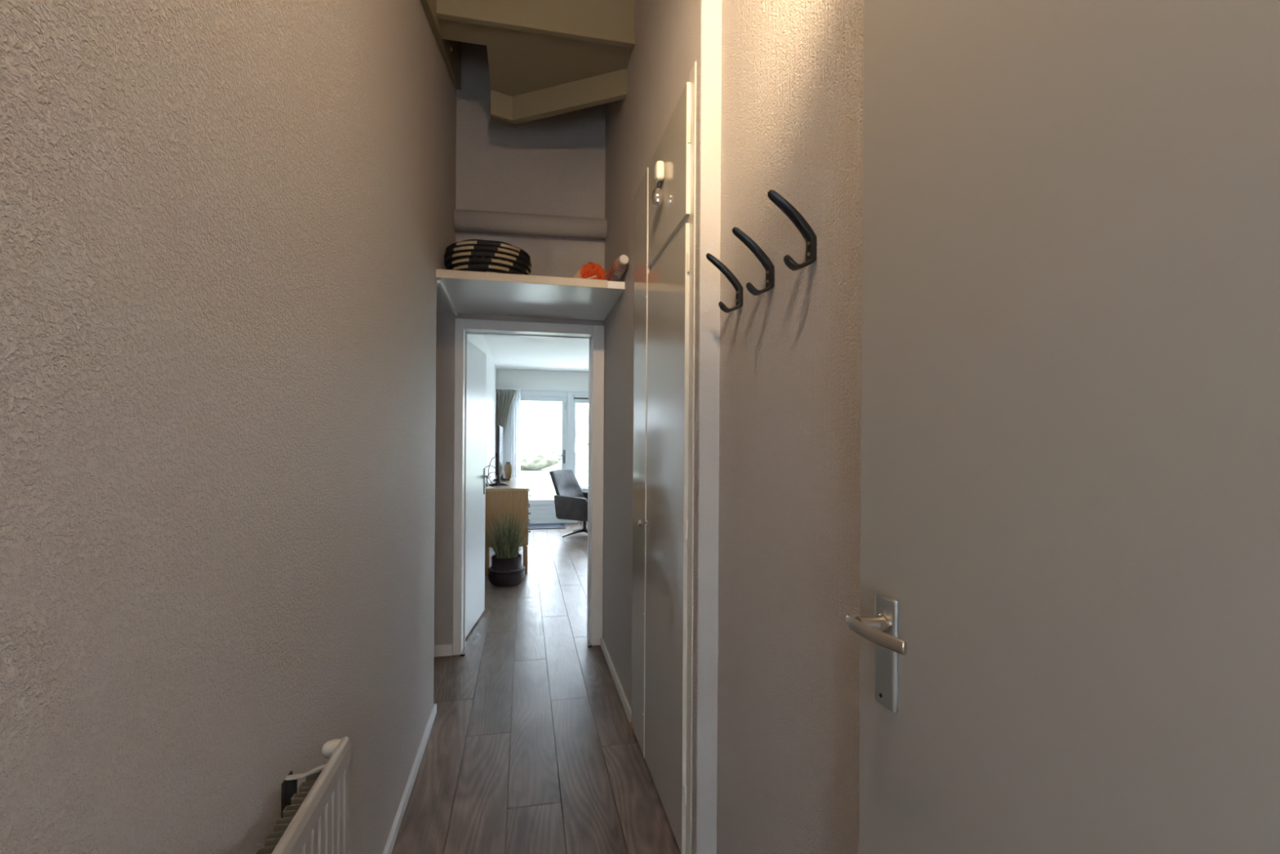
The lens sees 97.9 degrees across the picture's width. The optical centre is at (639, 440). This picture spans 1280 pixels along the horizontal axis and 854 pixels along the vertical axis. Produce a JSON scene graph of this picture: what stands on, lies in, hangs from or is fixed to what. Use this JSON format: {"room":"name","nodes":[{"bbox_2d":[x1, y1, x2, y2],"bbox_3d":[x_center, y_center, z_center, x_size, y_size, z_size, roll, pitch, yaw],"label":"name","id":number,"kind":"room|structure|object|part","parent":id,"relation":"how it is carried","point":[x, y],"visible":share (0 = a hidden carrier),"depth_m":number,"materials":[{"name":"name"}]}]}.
{"room":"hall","nodes":[
{"label":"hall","id":0,"kind":"room"},
{"bbox_2d":[0,0,496,853],"bbox_3d":[-1.260,-0.622,3.721,0.108,3.900,10.400,0,0,-12],"label":"wall","id":1,"kind":"structure","parent":0,"point":[227,226],"depth_m":0.78,"materials":[{"name":"white paint"}]},
{"bbox_2d":[255,736,351,853],"bbox_3d":[-0.477,0.875,0.422,0.093,0.593,1.422,0,0,-12],"label":"radiator","id":2,"kind":"object","parent":1,"relation":"attached to","point":[313,820],"visible":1,"depth_m":0.97,"materials":[{"name":"white metal"}]},
{"bbox_3d":[-0.609,0.607,1.025,0.077,0.021,0.012,0,0,-12],"label":"bracket arm","id":3,"kind":"part","parent":2,"relation":"part of","materials":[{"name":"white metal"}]},
{"bbox_3d":[-0.436,0.870,0.414,0.012,0.515,1.390,0,0,-12],"label":"panel","id":4,"kind":"part","parent":2,"relation":"part of","materials":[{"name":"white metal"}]},
{"bbox_2d":[382,703,436,853],"bbox_3d":[-0.574,1.305,0.681,0.015,0.045,4.169,0,0,-12],"label":"baseboard","id":5,"kind":"structure","parent":1,"relation":"attached to","point":[393,834],"depth_m":2.08,"materials":[{"name":"white paint"}]},
{"bbox_2d":[465,340,491,637],"bbox_3d":[-1.167,0.320,3.980,0.097,1.993,0.734,0,0,-4],"label":"door","id":6,"kind":"structure","parent":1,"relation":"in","point":[476,476],"depth_m":3.99,"materials":[{"name":"white paint"}]},
{"bbox_3d":[-1.197,0.309,4.289,0.008,0.200,0.037,0,0,-4],"label":"handle","id":7,"kind":"part","parent":6,"relation":"part of","materials":[{"name":"silver metal"}]},
{"bbox_2d":[435,268,625,320],"bbox_3d":[-0.613,-0.801,3.172,0.932,0.057,0.778,0,0,-12],"label":"wall shelf","id":8,"kind":"object","parent":1,"relation":"attached to","point":[473,292],"visible":1,"depth_m":3.02,"materials":[{"name":"white paint"}]},
{"bbox_2d":[444,239,531,275],"bbox_3d":[-0.811,-0.921,2.982,0.452,0.179,0.452,0,0,-12],"label":"woven basket","id":9,"kind":"object","parent":8,"relation":"on","point":[483,255],"visible":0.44,"depth_m":2.80,"materials":[{"name":"black wicker"}]},
{"bbox_2d":[573,262,606,279],"bbox_3d":[-0.275,-0.889,2.955,0.158,0.121,0.162,0,0,26],"label":"bag","id":10,"kind":"object","parent":8,"relation":"on","point":[591,270],"visible":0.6,"depth_m":2.92,"materials":[{"name":"orange plastic"}]},
{"bbox_2d":[606,254,628,281],"bbox_3d":[-0.113,-0.879,2.864,0.076,0.093,0.246,0,0,-18],"label":"plastic bottle","id":11,"kind":"object","parent":8,"relation":"on","point":[620,265],"visible":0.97,"depth_m":2.80,"materials":[{"name":"grey"}]},
{"bbox_2d":[436,283,453,312],"bbox_3d":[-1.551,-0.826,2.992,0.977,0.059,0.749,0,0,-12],"label":"wall","id":12,"kind":"structure","parent":0,"point":[442,306],"depth_m":3.23,"materials":[{"name":"white paint"}]},
{"bbox_2d":[434,41,605,644],"bbox_3d":[-1.147,-0.622,3.510,1.882,3.900,0.100,0,0,-12],"label":"wall","id":13,"kind":"structure","parent":0,"point":[553,165],"depth_m":3.52,"materials":[{"name":"white paint"}]},
{"bbox_2d":[452,318,604,656],"bbox_3d":[-0.709,0.288,3.604,0.932,2.084,0.175,0,0,-12],"label":"door frame","id":14,"kind":"structure","parent":13,"relation":"attached to","point":[463,327],"depth_m":3.59,"materials":[{"name":"white paint"}]},
{"bbox_2d":[453,208,607,239],"bbox_3d":[-0.675,-1.356,3.492,0.930,0.147,0.124,0,0,-12],"label":"pipe","id":15,"kind":"object","parent":13,"relation":"attached to","point":[467,220],"visible":1,"depth_m":3.44,"materials":[{"name":"grey plastic"}]},
{"bbox_2d":[391,522,680,853],"bbox_3d":[0.703,1.391,4.157,6.305,0.100,10.550,0,0,-12],"label":"floor","id":16,"kind":"structure","parent":0,"point":[460,797],"depth_m":2.45,"materials":[{"name":"brown wood"}]},
{"bbox_2d":[487,553,525,586],"bbox_3d":[-1.240,1.196,5.176,0.344,0.261,0.344,0,0,-12],"label":"basket pot","id":17,"kind":"object","parent":16,"relation":"on","point":[505,570],"depth_m":5.05,"materials":[{"name":"black ceramic"}]},
{"bbox_2d":[484,477,530,575],"bbox_3d":[-1.491,0.901,6.375,0.444,0.858,1.714,0,0,-12],"label":"sideboard","id":18,"kind":"object","parent":16,"relation":"on","point":[514,495],"visible":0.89,"depth_m":5.54,"materials":[{"name":"brown wood"}]},
{"bbox_3d":[-1.517,1.191,5.521,0.045,0.275,0.045,0,0,-12],"label":"leg","id":19,"kind":"part","parent":18,"relation":"part of","materials":[{"name":"brown wood"}]},
{"bbox_2d":[488,425,510,485],"bbox_3d":[-1.570,0.155,6.271,0.203,0.632,0.960,0,0,-12],"label":"television","id":20,"kind":"object","parent":18,"relation":"on","point":[499,455],"visible":1,"depth_m":5.91,"materials":[{"name":"black plastic"}]},
{"bbox_2d":[503,462,512,479],"bbox_3d":[-1.625,0.366,6.873,0.104,0.211,0.104,0,0,-12],"label":"vase","id":21,"kind":"object","parent":18,"relation":"on","point":[508,468],"visible":0.96,"depth_m":6.84,"materials":[{"name":"beige ceramic"}]},
{"bbox_3d":[-1.152,1.194,5.597,0.045,0.275,0.045,0,0,-12],"label":"leg","id":22,"kind":"part","parent":18,"relation":"part of","materials":[{"name":"brown wood"}]},
{"bbox_3d":[-1.214,0.773,5.998,0.018,0.178,0.835,0,0,-12],"label":"drawer","id":23,"kind":"part","parent":18,"relation":"part of","materials":[{"name":"brown wood"}]},
{"bbox_3d":[-1.216,0.957,5.997,0.018,0.178,0.835,0,0,-12],"label":"drawer","id":24,"kind":"part","parent":18,"relation":"part of","materials":[{"name":"brown wood"}]},
{"bbox_3d":[-1.213,0.589,5.998,0.018,0.178,0.835,0,0,-12],"label":"drawer","id":25,"kind":"part","parent":18,"relation":"part of","materials":[{"name":"brown wood"}]},
{"bbox_2d":[484,506,552,586],"bbox_3d":[-1.085,0.966,5.099,0.777,0.724,0.915,0,0,-12],"label":"potted grass","id":26,"kind":"object","parent":16,"relation":"on","point":[506,569],"depth_m":5.08,"materials":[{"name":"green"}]},
{"bbox_2d":[528,523,565,529],"bbox_3d":[-1.462,1.327,8.639,0.590,0.012,0.450,0,0,-12],"label":"doormat","id":27,"kind":"object","parent":16,"relation":"on","point":[561,526],"visible":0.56,"depth_m":8.56,"materials":[{"name":"blue rubber"}]},
{"bbox_2d":[549,469,587,537],"bbox_3d":[-0.857,0.877,7.942,0.770,0.915,0.720,0,0,26],"label":"swivel armchair","id":28,"kind":"object","parent":16,"relation":"on","point":[571,503],"visible":0.84,"depth_m":7.75,"materials":[{"name":"grey leather"}]},
{"bbox_3d":[-1.034,0.733,8.030,0.374,0.629,0.630,0,0,26],"label":"backrest","id":29,"kind":"part","parent":28,"relation":"part of","materials":[{"name":"grey leather"}]},
{"bbox_3d":[-0.946,0.920,7.623,0.538,0.338,0.070,0,0,26],"label":"armrest","id":30,"kind":"part","parent":28,"relation":"part of","materials":[{"name":"grey leather"}]},
{"bbox_3d":[-0.930,1.288,7.810,0.345,0.093,0.055,0,0,-34],"label":"leg","id":31,"kind":"part","parent":28,"relation":"part of","materials":[{"name":"black metal"}]},
{"bbox_3d":[-0.658,0.923,8.207,0.538,0.338,0.070,0,0,26],"label":"armrest","id":32,"kind":"part","parent":28,"relation":"part of","materials":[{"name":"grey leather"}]},
{"bbox_2d":[577,484,587,528],"bbox_3d":[-0.663,1.014,8.667,0.560,0.650,0.420,0,0,-12],"label":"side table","id":33,"kind":"object","parent":16,"relation":"on","point":[581,486],"visible":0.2,"depth_m":8.53,"materials":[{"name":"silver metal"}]},
{"bbox_2d":[629,722,635,735],"bbox_3d":[-0.032,1.316,2.547,0.025,0.034,0.056,0,0,-12],"label":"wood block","id":34,"kind":"object","parent":16,"relation":"on","point":[631,729],"visible":0.52,"depth_m":2.52,"materials":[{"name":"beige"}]},
{"bbox_2d":[483,334,588,371],"bbox_3d":[0.727,-1.175,6.752,5.230,0.100,5.480,0,0,-12],"label":"ceiling","id":35,"kind":"structure","parent":0,"point":[515,353],"depth_m":7.22,"materials":[{"name":"white paint"}]},
{"bbox_2d":[496,368,588,523],"bbox_3d":[0.120,0.110,9.373,5.130,2.470,0.100,0,0,-12],"label":"wall","id":36,"kind":"structure","parent":0,"point":[505,378],"depth_m":8.97,"materials":[{"name":"white paint"}]},
{"bbox_2d":[510,390,520,477],"bbox_3d":[-1.971,0.248,8.824,0.155,2.105,0.035,0,0,-12],"label":"sheer curtain","id":37,"kind":"object","parent":36,"relation":"hanging from","point":[515,455],"visible":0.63,"depth_m":8.83,"materials":[{"name":"white fabric"}]},
{"bbox_2d":[495,387,588,524],"bbox_3d":[0.210,0.269,9.315,5.085,2.152,0.240,0,0,-12],"label":"window","id":38,"kind":"structure","parent":36,"relation":"in","point":[580,399],"depth_m":9.08,"materials":[{"name":"white"}]},
{"bbox_2d":[495,389,515,477],"bbox_3d":[-2.106,0.247,8.712,0.296,2.105,0.090,0,0,-12],"label":"curtain","id":39,"kind":"object","parent":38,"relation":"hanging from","point":[504,397],"visible":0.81,"depth_m":8.71,"materials":[{"name":"grey fabric"}]},
{"bbox_3d":[-0.962,-0.808,8.958,2.630,0.014,0.020,0,0,-12],"label":"curtain rail","id":40,"kind":"part","parent":38,"relation":"part of","materials":[{"name":"white metal"}]},
{"bbox_2d":[520,395,567,521],"bbox_3d":[-1.605,0.293,8.969,0.850,2.020,0.114,0,0,-12],"label":"door","id":41,"kind":"structure","parent":38,"relation":"attached to","point":[544,420],"depth_m":9.00,"materials":[{"name":"white"}]},
{"bbox_3d":[-1.598,0.153,9.000,0.655,1.590,0.004,0,0,-12],"label":"glass pane","id":42,"kind":"part","parent":41,"relation":"part of","materials":[{"name":"white"}]},
{"bbox_3d":[-1.605,1.143,9.002,0.655,0.220,0.030,0,0,-12],"label":"panel","id":43,"kind":"part","parent":41,"relation":"part of","materials":[{"name":"white"}]},
{"bbox_3d":[-1.231,0.256,9.046,0.034,0.220,0.009,0,0,-12],"label":"handle","id":44,"kind":"part","parent":41,"relation":"part of","materials":[{"name":"silver metal"}]},
{"bbox_2d":[573,395,588,401],"bbox_3d":[-0.481,-0.695,9.219,1.230,0.102,0.036,0,0,-12],"label":"vent grille","id":45,"kind":"object","parent":38,"relation":"attached to","point":[576,397],"depth_m":9.10,"materials":[{"name":"black plastic"}]},
{"bbox_3d":[0.788,0.049,9.499,3.770,1.320,0.004,0,0,-12],"label":"glass pane","id":46,"kind":"part","parent":38,"relation":"part of","materials":[{"name":"white"}]},
{"bbox_2d":[602,0,701,853],"bbox_3d":[0.094,-0.615,2.684,0.250,3.900,2.024,0,0,-12],"label":"wall","id":47,"kind":"structure","parent":0,"point":[664,53],"depth_m":2.74,"materials":[{"name":"white paint"}]},
{"bbox_2d":[600,637,631,722],"bbox_3d":[-0.141,1.306,3.102,0.014,0.055,1.070,0,0,-12],"label":"baseboard","id":48,"kind":"structure","parent":47,"relation":"attached to","point":[624,701],"depth_m":2.99,"materials":[{"name":"white paint"}]},
{"bbox_2d":[631,61,696,853],"bbox_3d":[0.049,0.069,2.130,0.058,2.470,0.870,0,0,-12],"label":"door","id":49,"kind":"structure","parent":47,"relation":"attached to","point":[664,234],"depth_m":1.96,"materials":[{"name":"beige paint"}]},
{"bbox_3d":[0.004,0.089,2.429,0.016,2.430,0.267,0,0,-12],"label":"panel","id":50,"kind":"part","parent":49,"relation":"part of","materials":[{"name":"beige paint"}]},
{"bbox_3d":[0.011,0.332,2.255,0.039,0.027,0.027,0,0,-12],"label":"knob","id":51,"kind":"part","parent":49,"relation":"part of","materials":[{"name":"silver metal"}]},
{"bbox_2d":[651,160,664,206],"bbox_3d":[0.065,-0.936,2.031,0.044,0.158,0.050,0,0,-12],"label":"hook","id":52,"kind":"object","parent":49,"relation":"attached to","point":[657,194],"visible":1,"depth_m":2.02,"materials":[{"name":"beige plastic"}]},
{"bbox_3d":[0.064,-0.890,2.031,0.042,0.066,0.042,0,0,-12],"label":"chrome knob","id":53,"kind":"part","parent":52,"relation":"part of","materials":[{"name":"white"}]},
{"bbox_3d":[0.087,0.309,2.025,0.014,1.990,0.548,0,0,-12],"label":"door","id":54,"kind":"part","parent":49,"relation":"part of","materials":[{"name":"beige paint"}]},
{"bbox_3d":[0.096,-0.921,2.025,0.014,0.414,0.552,0,0,-12],"label":"door","id":55,"kind":"part","parent":49,"relation":"part of","materials":[{"name":"beige paint"}]},
{"bbox_2d":[696,0,721,853],"bbox_3d":[0.221,-0.616,1.675,0.083,3.900,0.004,0,0,-12],"label":"wall column","id":56,"kind":"structure","parent":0,"point":[711,10],"depth_m":1.67,"materials":[{"name":"white paint"}]},
{"bbox_2d":[716,0,863,853],"bbox_3d":[0.628,-0.616,0.282,0.186,3.900,2.896,0,0,-12],"label":"wall","id":57,"kind":"structure","parent":0,"point":[792,99],"depth_m":1.23,"materials":[{"name":"white paint"}]},
{"bbox_2d":[706,253,742,312],"bbox_3d":[0.226,-0.424,1.500,0.100,0.153,0.026,0,0,-12],"label":"coat hook","id":58,"kind":"object","parent":57,"relation":"attached to","point":[723,268],"visible":1,"depth_m":1.50,"materials":[{"name":"black metal"}]},
{"bbox_2d":[732,226,774,295],"bbox_3d":[0.265,-0.422,1.313,0.100,0.153,0.026,0,0,-12],"label":"coat hook","id":59,"kind":"object","parent":57,"relation":"attached to","point":[744,238],"visible":1,"depth_m":1.31,"materials":[{"name":"black metal"}]},
{"bbox_2d":[767,190,817,271],"bbox_3d":[0.305,-0.423,1.123,0.100,0.153,0.026,0,0,-12],"label":"coat hook","id":60,"kind":"object","parent":57,"relation":"attached to","point":[801,224],"visible":1,"depth_m":1.12,"materials":[{"name":"black metal"}]},
{"bbox_2d":[845,0,1279,853],"bbox_3d":[0.427,0.248,0.487,0.105,2.150,0.838,0,0,-12],"label":"door","id":61,"kind":"structure","parent":57,"relation":"in","point":[1067,625],"depth_m":0.55,"materials":[{"name":"grey paint"}]},
{"bbox_3d":[0.322,0.267,0.771,0.014,0.021,0.119,0,0,-15],"label":"lever","id":62,"kind":"part","parent":61,"relation":"part of","materials":[{"name":"silver metal"}]},
{"bbox_3d":[0.365,0.311,0.825,0.010,0.165,0.048,0,0,-12],"label":"handle","id":63,"kind":"part","parent":61,"relation":"part of","materials":[{"name":"grey metal"}]},
{"bbox_3d":[-0.084,-2.594,1.193,1.334,0.050,5.070,0,0,-12],"label":"ceiling","id":64,"kind":"structure","parent":0,"visible":0},
{"bbox_2d":[420,0,635,124],"bbox_3d":[-0.546,-2.162,2.900,0.934,0.814,1.300,0,0,-12],"label":"staircase","id":65,"kind":"structure","parent":64,"relation":"attached to","point":[547,58],"depth_m":2.73,"materials":[{"name":"brown paint"}]},
{"bbox_3d":[-1.599,0.244,2.945,0.878,2.160,1.020,0,0,-12],"label":"wall","id":66,"kind":"structure","parent":0,"visible":0},
{"bbox_2d":[434,644,452,656],"bbox_3d":[-1.615,1.290,3.354,0.927,0.070,0.012,0,0,-12],"label":"baseboard","id":67,"kind":"structure","parent":66,"relation":"attached to","point":[443,650],"depth_m":3.43,"materials":[{"name":"white paint"}]}
]}

